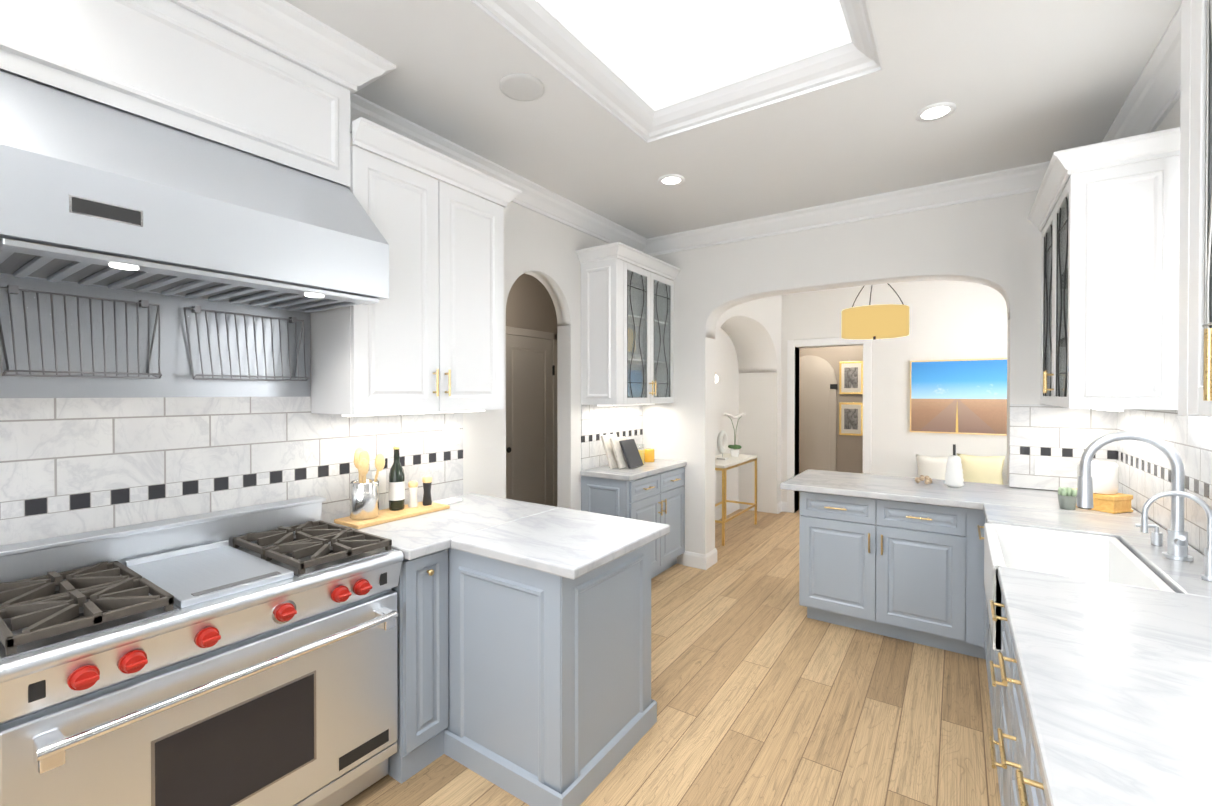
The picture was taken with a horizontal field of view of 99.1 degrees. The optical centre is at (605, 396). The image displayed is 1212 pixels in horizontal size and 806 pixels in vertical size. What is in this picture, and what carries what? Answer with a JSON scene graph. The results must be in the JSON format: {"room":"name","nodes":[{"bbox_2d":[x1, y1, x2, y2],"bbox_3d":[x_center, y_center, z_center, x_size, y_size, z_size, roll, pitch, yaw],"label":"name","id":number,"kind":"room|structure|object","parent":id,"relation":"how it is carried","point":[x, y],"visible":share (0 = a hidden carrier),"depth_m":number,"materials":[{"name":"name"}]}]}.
{"room":"kitchen","nodes":[
{"label":"kitchen","id":0,"kind":"room"},
{"bbox_2d":[60,133,641,510],"bbox_3d":[-1.352,0.052,2.446,0.130,2.900,6.240,0,1,34],"label":"wall","id":1,"kind":"structure","parent":0,"point":[542,249],"depth_m":3.75,"materials":[{"name":"paint"}]},
{"bbox_2d":[0,285,161,378],"bbox_3d":[-1.712,-0.204,1.702,0.096,0.280,0.395,0,1,34],"label":"shelf","id":2,"kind":"object","parent":1,"relation":"attached to","point":[13,289],"visible":0.98,"depth_m":1.69,"materials":[{"name":"silver metal"}]},
{"bbox_2d":[0,0,350,187],"bbox_3d":[-1.437,-0.655,1.664,0.597,1.467,1.222,0,1,34],"label":"enclosure","id":3,"kind":"object","parent":1,"relation":"attached to","point":[170,64],"visible":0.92,"depth_m":1.68,"materials":[{"name":"white wood"}]},
{"bbox_2d":[0,70,388,312],"bbox_3d":[-1.367,-0.609,1.743,0.616,0.511,1.001,0,1,34],"label":"range hood","id":4,"kind":"object","parent":3,"relation":"attached to","point":[94,193],"visible":1,"depth_m":1.50,"materials":[{"name":"silver metal"}]},
{"bbox_2d":[184,306,308,380],"bbox_3d":[-1.440,-0.207,2.101,0.096,0.280,0.430,0,1,34],"label":"shelf","id":5,"kind":"object","parent":1,"relation":"attached to","point":[196,309],"visible":0.98,"depth_m":2.08,"materials":[{"name":"silver metal"}]},
{"bbox_2d":[0,274,642,545],"bbox_3d":[-1.112,0.123,2.676,0.008,1.015,5.150,0,1,34],"label":"backsplash","id":6,"kind":"structure","parent":1,"relation":"attached to","point":[83,454],"depth_m":1.93,"materials":[{"name":"tile"}]},
{"bbox_2d":[372,470,385,493],"bbox_3d":[-1.147,0.431,2.611,0.008,0.115,0.075,0,1,34],"label":"electrical outlet","id":7,"kind":"object","parent":6,"relation":"attached to","point":[381,478],"visible":0.58,"depth_m":2.62,"materials":[{"name":"white plastic"}]},
{"bbox_2d":[311,117,521,416],"bbox_3d":[-0.904,-0.530,2.610,0.414,1.227,0.934,0,1,34],"label":"upper cabinet","id":8,"kind":"object","parent":1,"relation":"attached to","point":[426,336],"visible":0.96,"depth_m":2.42,"materials":[{"name":"white wood"}]},
{"bbox_2d":[350,100,649,254],"bbox_3d":[-0.477,-1.343,3.470,0.150,0.125,2.844,0,1,34],"label":"crown molding","id":9,"kind":"structure","parent":1,"relation":"attached to","point":[534,197],"depth_m":3.41,"materials":[{"name":"white wood"}]},
{"bbox_2d":[576,242,680,405],"bbox_3d":[0.215,-0.529,4.271,0.394,1.197,1.006,0,1,34],"label":"upper cabinet","id":10,"kind":"object","parent":1,"relation":"attached to","point":[627,333],"visible":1,"depth_m":4.00,"materials":[{"name":"white wood"}]},
{"bbox_2d":[506,273,556,339],"bbox_3d":[-0.702,0.112,4.363,0.947,2.750,2.700,0,1,34],"label":"wall","id":11,"kind":"structure","parent":0,"point":[530,304],"depth_m":5.01,"materials":[{"name":"beige paint"}]},
{"bbox_2d":[506,326,556,506],"bbox_3d":[-0.730,0.417,4.965,0.058,2.130,0.860,0,1,34],"label":"door","id":12,"kind":"structure","parent":11,"relation":"in","point":[531,420],"depth_m":5.00,"materials":[{"name":"brown wood"}]},
{"bbox_2d":[341,492,1000,805],"bbox_3d":[1.047,1.522,3.716,5.620,0.060,11.020,0,1,34],"label":"floor","id":13,"kind":"structure","parent":0,"point":[765,691],"depth_m":2.46,"materials":[{"name":"brown wood"}]},
{"bbox_2d":[0,496,403,805],"bbox_3d":[-1.317,0.981,1.739,0.707,1.055,1.014,0,1,34],"label":"range","id":14,"kind":"object","parent":13,"relation":"on","point":[244,656],"visible":1,"depth_m":1.56,"materials":[{"name":"silver metal"}]},
{"bbox_2d":[388,549,448,783],"bbox_3d":[-0.992,1.065,2.278,0.657,0.878,0.225,0,1,34],"label":"base cabinet","id":15,"kind":"object","parent":13,"relation":"on","point":[422,590],"depth_m":2.07,"materials":[{"name":"grey wood"}]},
{"bbox_2d":[329,493,560,560],"bbox_3d":[-0.779,0.602,2.544,0.688,0.040,0.910,0,1,34],"label":"countertop","id":16,"kind":"structure","parent":15,"relation":"on","point":[424,535],"depth_m":2.38,"materials":[{"name":"white stone"}]},
{"bbox_2d":[334,497,461,528],"bbox_3d":[-0.991,0.571,2.598,0.200,0.018,0.650,0,1,34],"label":"cutting board","id":17,"kind":"object","parent":16,"relation":"on","point":[387,515],"visible":0.77,"depth_m":2.50,"materials":[{"name":"brown wood"}]},
{"bbox_2d":[350,447,384,519],"bbox_3d":[-1.117,0.399,2.437,0.124,0.327,0.168,0,1,34],"label":"utensil crock","id":18,"kind":"object","parent":17,"relation":"on","point":[364,498],"visible":1,"depth_m":2.38,"materials":[{"name":"silver metal"}]},
{"bbox_2d":[389,446,404,510],"bbox_3d":[-1.047,0.404,2.586,0.075,0.315,0.075,0,1,34],"label":"wine bottle","id":19,"kind":"object","parent":17,"relation":"on","point":[396,488],"visible":1,"depth_m":2.56,"materials":[{"name":"green glass"}]},
{"bbox_2d":[408,481,417,507],"bbox_3d":[-0.985,0.496,2.641,0.048,0.130,0.048,0,1,34],"label":"salt grinder","id":20,"kind":"object","parent":17,"relation":"on","point":[413,488],"visible":1,"depth_m":2.62,"materials":[{"name":"white wood"}]},
{"bbox_2d":[422,475,431,505],"bbox_3d":[-0.929,0.485,2.688,0.048,0.150,0.048,0,1,34],"label":"pepper grinder","id":21,"kind":"object","parent":17,"relation":"on","point":[427,483],"visible":1,"depth_m":2.67,"materials":[{"name":"black wood"}]},
{"bbox_2d":[449,545,656,805],"bbox_3d":[-0.492,1.063,2.467,1.271,0.878,0.678,0,1,34],"label":"base cabinet","id":22,"kind":"object","parent":13,"relation":"on","point":[523,651],"depth_m":2.01,"materials":[{"name":"grey wood"}]},
{"bbox_2d":[449,507,669,580],"bbox_3d":[-0.174,0.604,2.247,0.645,0.040,0.720,0,1,34],"label":"countertop","id":23,"kind":"structure","parent":22,"relation":"on","point":[567,544],"depth_m":2.11,"materials":[{"name":"white stone"}]},
{"bbox_2d":[580,459,686,578],"bbox_3d":[0.260,1.028,4.278,0.474,0.920,0.965,0,1,34],"label":"base cabinet","id":24,"kind":"object","parent":13,"relation":"on","point":[654,491],"visible":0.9,"depth_m":4.08,"materials":[{"name":"grey wood"}]},
{"bbox_2d":[601,434,643,468],"bbox_3d":[0.132,0.433,4.160,0.222,0.261,0.300,0,1,34],"label":"cookbooks","id":25,"kind":"object","parent":24,"relation":"on","point":[622,452],"visible":1,"depth_m":4.11,"materials":[{"name":"white paper"}]},
{"bbox_2d":[638,447,644,463],"bbox_3d":[0.274,0.482,4.367,0.104,0.168,0.104,0,1,34],"label":"pasta jar","id":26,"kind":"object","parent":24,"relation":"on","point":[641,453],"visible":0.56,"depth_m":4.34,"materials":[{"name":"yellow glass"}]},
{"bbox_2d":[644,448,654,461],"bbox_3d":[0.376,0.510,4.516,0.096,0.110,0.096,0,1,34],"label":"jar","id":27,"kind":"object","parent":24,"relation":"on","point":[649,455],"visible":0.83,"depth_m":4.47,"materials":[{"name":"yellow glass"}]},
{"bbox_2d":[715,453,756,545],"bbox_3d":[1.298,1.077,5.670,0.392,0.800,1.022,0,1,34],"label":"console table","id":28,"kind":"object","parent":13,"relation":"on","point":[730,462],"visible":0.69,"depth_m":5.55,"materials":[{"name":"gold metal"}]},
{"bbox_2d":[716,431,727,459],"bbox_3d":[1.263,0.520,5.605,0.100,0.312,0.226,0,1,34],"label":"ring sculpture","id":29,"kind":"object","parent":28,"relation":"on","point":[722,449],"visible":1,"depth_m":5.57,"materials":[{"name":"white ceramic"}]},
{"bbox_2d":[724,413,745,456],"bbox_3d":[1.460,0.426,5.858,0.200,0.496,0.220,0,1,34],"label":"orchid","id":30,"kind":"object","parent":28,"relation":"on","point":[734,449],"visible":1,"depth_m":5.83,"materials":[{"name":"white plant"}]},
{"bbox_2d":[799,493,967,654],"bbox_3d":[1.846,1.055,3.471,0.921,0.878,0.680,0,1,34],"label":"base cabinet","id":31,"kind":"object","parent":13,"relation":"on","point":[894,569],"depth_m":3.16,"materials":[{"name":"grey wood"}]},
{"bbox_2d":[780,469,1140,516],"bbox_3d":[2.093,0.596,3.274,1.738,0.040,0.781,0,1,34],"label":"countertop","id":32,"kind":"structure","parent":31,"relation":"on","point":[972,495],"depth_m":3.19,"materials":[{"name":"white stone"}]},
{"bbox_2d":[915,475,931,483],"bbox_3d":[2.103,0.548,3.425,0.097,0.052,0.090,0,1,34],"label":"ornament","id":33,"kind":"object","parent":32,"relation":"on","point":[928,479],"visible":1,"depth_m":3.40,"materials":[{"name":"brown wood"}]},
{"bbox_2d":[944,444,963,486],"bbox_3d":[2.231,0.440,3.312,0.106,0.270,0.106,0,1,34],"label":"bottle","id":34,"kind":"object","parent":32,"relation":"on","point":[954,474],"visible":1,"depth_m":3.28,"materials":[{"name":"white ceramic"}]},
{"bbox_2d":[1057,487,1076,509],"bbox_3d":[2.394,0.525,2.682,0.080,0.109,0.080,0,1,34],"label":"succulent pot","id":35,"kind":"object","parent":32,"relation":"on","point":[1067,498],"visible":1,"depth_m":2.66,"materials":[{"name":"grey ceramic"}]},
{"bbox_2d":[1072,488,1132,513],"bbox_3d":[2.557,0.537,2.692,0.150,0.085,0.220,0,0,-18],"label":"box","id":36,"kind":"object","parent":32,"relation":"on","point":[1115,503],"visible":0.58,"depth_m":2.60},
{"bbox_2d":[1077,461,1118,493],"bbox_3d":[2.557,0.416,2.691,0.156,0.153,0.156,0,1,34],"label":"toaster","id":37,"kind":"object","parent":36,"relation":"on","point":[1105,477],"visible":0.77,"depth_m":2.62,"materials":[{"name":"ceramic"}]},
{"bbox_2d":[980,509,983,658],"bbox_3d":[2.230,1.063,2.488,0.642,0.878,0.552,0,1,34],"label":"base cabinet","id":38,"kind":"object","parent":13,"relation":"on","point":[981,510],"depth_m":2.89,"materials":[{"name":"grey wood"}]},
{"bbox_2d":[984,588,987,676],"bbox_3d":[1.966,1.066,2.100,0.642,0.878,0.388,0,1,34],"label":"base cabinet","id":39,"kind":"object","parent":13,"relation":"on","point":[985,604],"depth_m":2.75,"materials":[{"name":"grey wood"}]},
{"bbox_2d":[996,581,1003,805],"bbox_3d":[1.519,1.071,1.443,0.642,0.878,0.420,0,1,34],"label":"base cabinet","id":40,"kind":"object","parent":13,"relation":"on","point":[999,655],"depth_m":1.75,"materials":[{"name":"grey wood"}]},
{"bbox_2d":[1004,617,1019,805],"bbox_3d":[1.283,1.074,1.096,0.642,0.878,0.420,0,1,34],"label":"base cabinet","id":41,"kind":"object","parent":13,"relation":"on","point":[1011,682],"depth_m":1.41,"materials":[{"name":"grey wood"}]},
{"bbox_2d":[984,501,1211,805],"bbox_3d":[0.883,0.618,0.524,0.643,0.040,5.127,0,1,34],"label":"countertop","id":42,"kind":"structure","parent":41,"relation":"on","point":[1116,679],"depth_m":1.12,"materials":[{"name":"white stone"}]},
{"bbox_2d":[984,523,1175,651],"bbox_3d":[1.759,0.743,2.002,0.452,0.297,0.752,0,1,34],"label":"sink","id":43,"kind":"object","parent":42,"relation":"in","point":[1097,558],"visible":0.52,"depth_m":2.22,"materials":[{"name":"white ceramic"}]},
{"bbox_2d":[1076,431,1192,560],"bbox_3d":[1.953,0.357,1.906,0.313,0.456,0.172,0,1,34],"label":"faucet","id":44,"kind":"object","parent":42,"relation":"on","point":[1177,541],"visible":1,"depth_m":1.89,"materials":[{"name":"silver metal"}]},
{"bbox_2d":[1135,524,1162,545],"bbox_3d":[2.158,0.545,2.056,0.076,0.080,0.032,0,1,34],"label":"soap dispenser","id":45,"kind":"object","parent":42,"relation":"on","point":[1156,537],"visible":0.9,"depth_m":2.04,"materials":[{"name":"silver metal"}]},
{"bbox_2d":[1141,491,1211,581],"bbox_3d":[1.882,0.448,1.699,0.178,0.278,0.037,0,1,34],"label":"filter faucet","id":46,"kind":"object","parent":42,"relation":"on","point":[1207,575],"visible":1,"depth_m":1.67,"materials":[{"name":"silver metal"}]},
{"bbox_2d":[1020,693,1043,805],"bbox_3d":[0.996,1.078,0.675,0.642,0.878,0.600,0,1,34],"label":"base cabinet","id":47,"kind":"object","parent":13,"relation":"on","point":[1031,794],"depth_m":1.06,"materials":[{"name":"grey wood"}]},
{"bbox_2d":[988,565,1159,768],"bbox_3d":[1.747,1.069,1.778,0.642,0.878,0.390,0,1,34],"label":"base cabinet","id":48,"kind":"object","parent":13,"relation":"on","point":[991,653],"depth_m":2.07,"materials":[{"name":"grey wood"}]},
{"bbox_3d":[3.661,1.229,5.369,1.517,0.500,0.500,0,1,34],"label":"bench","id":49,"kind":"object","parent":13,"relation":"on","visible":0},
{"bbox_2d":[916,454,947,479],"bbox_3d":[3.554,0.797,5.596,0.344,0.335,0.139,0,1,34],"label":"pillow","id":50,"kind":"object","parent":49,"relation":"on","point":[932,467],"visible":0.52,"depth_m":5.56,"materials":[{"name":"white fabric"}]},
{"bbox_2d":[957,453,1004,484],"bbox_3d":[3.862,0.779,5.338,0.400,0.374,0.155,0,1,34],"label":"pillow","id":51,"kind":"object","parent":49,"relation":"on","point":[983,469],"visible":0.65,"depth_m":5.27,"materials":[{"name":"yellow fabric"}]},
{"bbox_2d":[285,0,1180,238],"bbox_3d":[0.025,-1.815,1.494,3.640,0.850,6.240,0,1,34],"label":"ceiling","id":52,"kind":"structure","parent":0,"point":[1019,83],"depth_m":2.48,"materials":[{"name":"paint"}]},
{"bbox_2d":[170,0,395,111],"bbox_3d":[-1.357,-1.328,1.604,0.137,0.125,1.480,0,1,34],"label":"crown molding","id":53,"kind":"structure","parent":52,"relation":"attached to","point":[282,28],"depth_m":1.92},
{"bbox_2d":[499,73,543,100],"bbox_3d":[-0.378,-1.390,2.328,0.200,0.011,0.200,0,1,34],"label":"ceiling speaker","id":54,"kind":"object","parent":52,"relation":"attached to","point":[520,87],"visible":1,"depth_m":2.31},
{"bbox_2d":[468,0,671,142],"bbox_3d":[-0.670,-1.479,1.404,0.155,0.180,3.415,0,1,34],"label":"crown molding","id":55,"kind":"structure","parent":52,"relation":"attached to","point":[537,28],"depth_m":2.22,"materials":[{"name":"white wood"}]},
{"bbox_2d":[658,174,684,185],"bbox_3d":[0.423,-1.400,3.343,0.170,0.007,0.170,0,1,34],"label":"recessed light","id":56,"kind":"object","parent":52,"relation":"in","point":[673,179],"visible":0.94,"depth_m":3.34,"materials":[{"name":"white plastic"}]},
{"bbox_2d":[660,33,843,135],"bbox_3d":[0.667,-1.488,2.466,0.810,0.180,0.155,0,1,34],"label":"crown molding","id":57,"kind":"structure","parent":52,"relation":"attached to","point":[812,73],"depth_m":2.47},
{"bbox_2d":[816,0,883,81],"bbox_3d":[0.160,-1.475,0.839,0.155,0.180,3.415,0,1,34],"label":"crown molding","id":58,"kind":"structure","parent":52,"relation":"attached to","point":[860,57],"depth_m":2.16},
{"bbox_2d":[915,102,955,121],"bbox_3d":[1.613,-1.394,2.533,0.170,0.007,0.170,0,1,34],"label":"recessed light","id":59,"kind":"object","parent":52,"relation":"in","point":[933,111],"visible":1,"depth_m":2.52,"materials":[{"name":"white plastic"}]},
{"bbox_2d":[715,295,781,513],"bbox_3d":[1.293,0.025,5.859,0.700,2.900,2.380,0,1,34],"label":"wall","id":60,"kind":"structure","parent":0,"point":[748,353],"depth_m":6.55,"materials":[{"name":"paint"}]},
{"bbox_2d":[799,345,862,472],"bbox_3d":[3.538,0.011,7.645,2.700,2.900,0.100,0,1,34],"label":"wall","id":61,"kind":"structure","parent":0,"point":[849,453],"depth_m":7.59,"materials":[{"name":"beige paint"}]},
{"bbox_2d":[799,355,837,491],"bbox_3d":[3.088,0.414,7.859,0.800,2.090,0.052,0,1,34],"label":"hall door","id":62,"kind":"structure","parent":61,"relation":"in","point":[818,386],"depth_m":7.77,"materials":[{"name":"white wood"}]},
{"bbox_2d":[839,361,862,393],"bbox_3d":[3.575,-0.278,7.537,0.320,0.480,0.027,0,1,34],"label":"framed picture","id":63,"kind":"object","parent":61,"relation":"attached to","point":[850,377],"visible":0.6,"depth_m":7.53,"materials":[{"name":"gold metal"}]},
{"bbox_2d":[839,402,862,435],"bbox_3d":[3.575,0.322,7.542,0.320,0.480,0.027,0,1,34],"label":"framed picture","id":64,"kind":"object","parent":61,"relation":"attached to","point":[850,418],"visible":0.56,"depth_m":7.53,"materials":[{"name":"gold metal"}]},
{"bbox_2d":[642,186,1064,564],"bbox_3d":[1.719,0.040,3.997,3.640,2.900,0.220,0,1,34],"label":"wall","id":65,"kind":"structure","parent":0,"point":[995,243],"depth_m":3.90,"materials":[{"name":"paint"}]},
{"bbox_2d":[683,499,786,569],"bbox_3d":[2.405,1.420,4.971,3.150,0.125,2.616,0,1,34],"label":"baseboard","id":66,"kind":"structure","parent":65,"relation":"attached to","point":[701,561],"depth_m":4.55,"materials":[{"name":"white wood"}]},
{"bbox_2d":[650,161,1070,255],"bbox_3d":[1.564,-1.347,3.883,3.060,0.125,0.125,0,1,34],"label":"crown molding","id":67,"kind":"structure","parent":65,"relation":"attached to","point":[1028,178],"depth_m":3.68,"materials":[{"name":"white wood"}]},
{"bbox_2d":[781,280,1007,512],"bbox_3d":[3.120,0.022,6.188,3.350,2.900,0.220,0,1,34],"label":"wall","id":68,"kind":"structure","parent":0,"point":[952,320],"depth_m":5.86,"materials":[{"name":"paint"}]},
{"bbox_2d":[787,337,871,512],"bbox_3d":[2.771,0.376,6.416,0.960,2.190,0.240,0,1,34],"label":"door frame","id":69,"kind":"structure","parent":68,"relation":"attached to","point":[792,363],"depth_m":6.53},
{"bbox_2d":[785,282,902,294],"bbox_3d":[3.312,-1.362,5.837,2.650,0.125,0.125,0,1,34],"label":"crown molding","id":70,"kind":"structure","parent":68,"relation":"attached to","point":[842,288],"depth_m":6.16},
{"bbox_2d":[910,358,1006,435],"bbox_3d":[3.788,-0.003,5.578,0.880,0.800,0.031,0,1,34],"label":"framed picture","id":71,"kind":"object","parent":68,"relation":"attached to","point":[963,396],"visible":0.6,"depth_m":5.55,"materials":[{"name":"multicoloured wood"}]},
{"bbox_2d":[1131,96,1203,554],"bbox_3d":[2.164,0.059,1.613,0.220,2.900,8.820,0,1,34],"label":"wall","id":72,"kind":"structure","parent":0,"point":[1171,120],"depth_m":2.27,"materials":[{"name":"paint"}]},
{"bbox_2d":[1028,127,1179,411],"bbox_3d":[2.504,-0.526,2.676,0.414,1.177,1.066,0,1,34],"label":"upper cabinet","id":73,"kind":"object","parent":72,"relation":"attached to","point":[1110,291],"visible":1,"depth_m":2.29,"materials":[{"name":"white wood"}]},
{"bbox_2d":[1009,404,1211,552],"bbox_3d":[1.141,0.331,0.751,0.500,0.530,5.800,0,1,34],"label":"backsplash","id":74,"kind":"structure","parent":72,"relation":"attached to","point":[1063,438],"depth_m":2.81,"materials":[{"name":"tile"}]},
{"bbox_2d":[1034,456,1049,475],"bbox_3d":[2.691,0.426,3.189,0.075,0.115,0.008,0,1,34],"label":"electrical outlet","id":75,"kind":"object","parent":74,"relation":"attached to","point":[1041,465],"visible":1,"depth_m":3.19,"materials":[{"name":"white plastic"}]},
{"bbox_2d":[1102,5,1180,141],"bbox_3d":[1.295,-1.321,0.632,0.125,0.125,5.800,0,1,34],"label":"crown molding","id":76,"kind":"structure","parent":72,"relation":"attached to","point":[1157,89],"depth_m":2.26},
{"bbox_2d":[1178,0,1211,416],"bbox_3d":[0.681,-0.590,-0.003,0.414,1.307,2.849,0,1,34],"label":"upper cabinet","id":77,"kind":"object","parent":72,"relation":"attached to","point":[1195,324],"visible":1,"depth_m":1.11,"materials":[{"name":"white wood"}]},
{"bbox_3d":[2.868,-1.474,5.743,3.720,0.100,3.980,0,1,34],"label":"ceiling","id":78,"kind":"structure","parent":0,"visible":0},
{"bbox_2d":[842,283,908,339],"bbox_3d":[2.509,-0.977,4.830,0.560,0.880,0.560,0,1,34],"label":"pendant lamp","id":79,"kind":"object","parent":78,"relation":"hanging from","point":[875,322],"visible":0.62,"depth_m":4.62,"materials":[{"name":"yellow fabric"}]}
]}

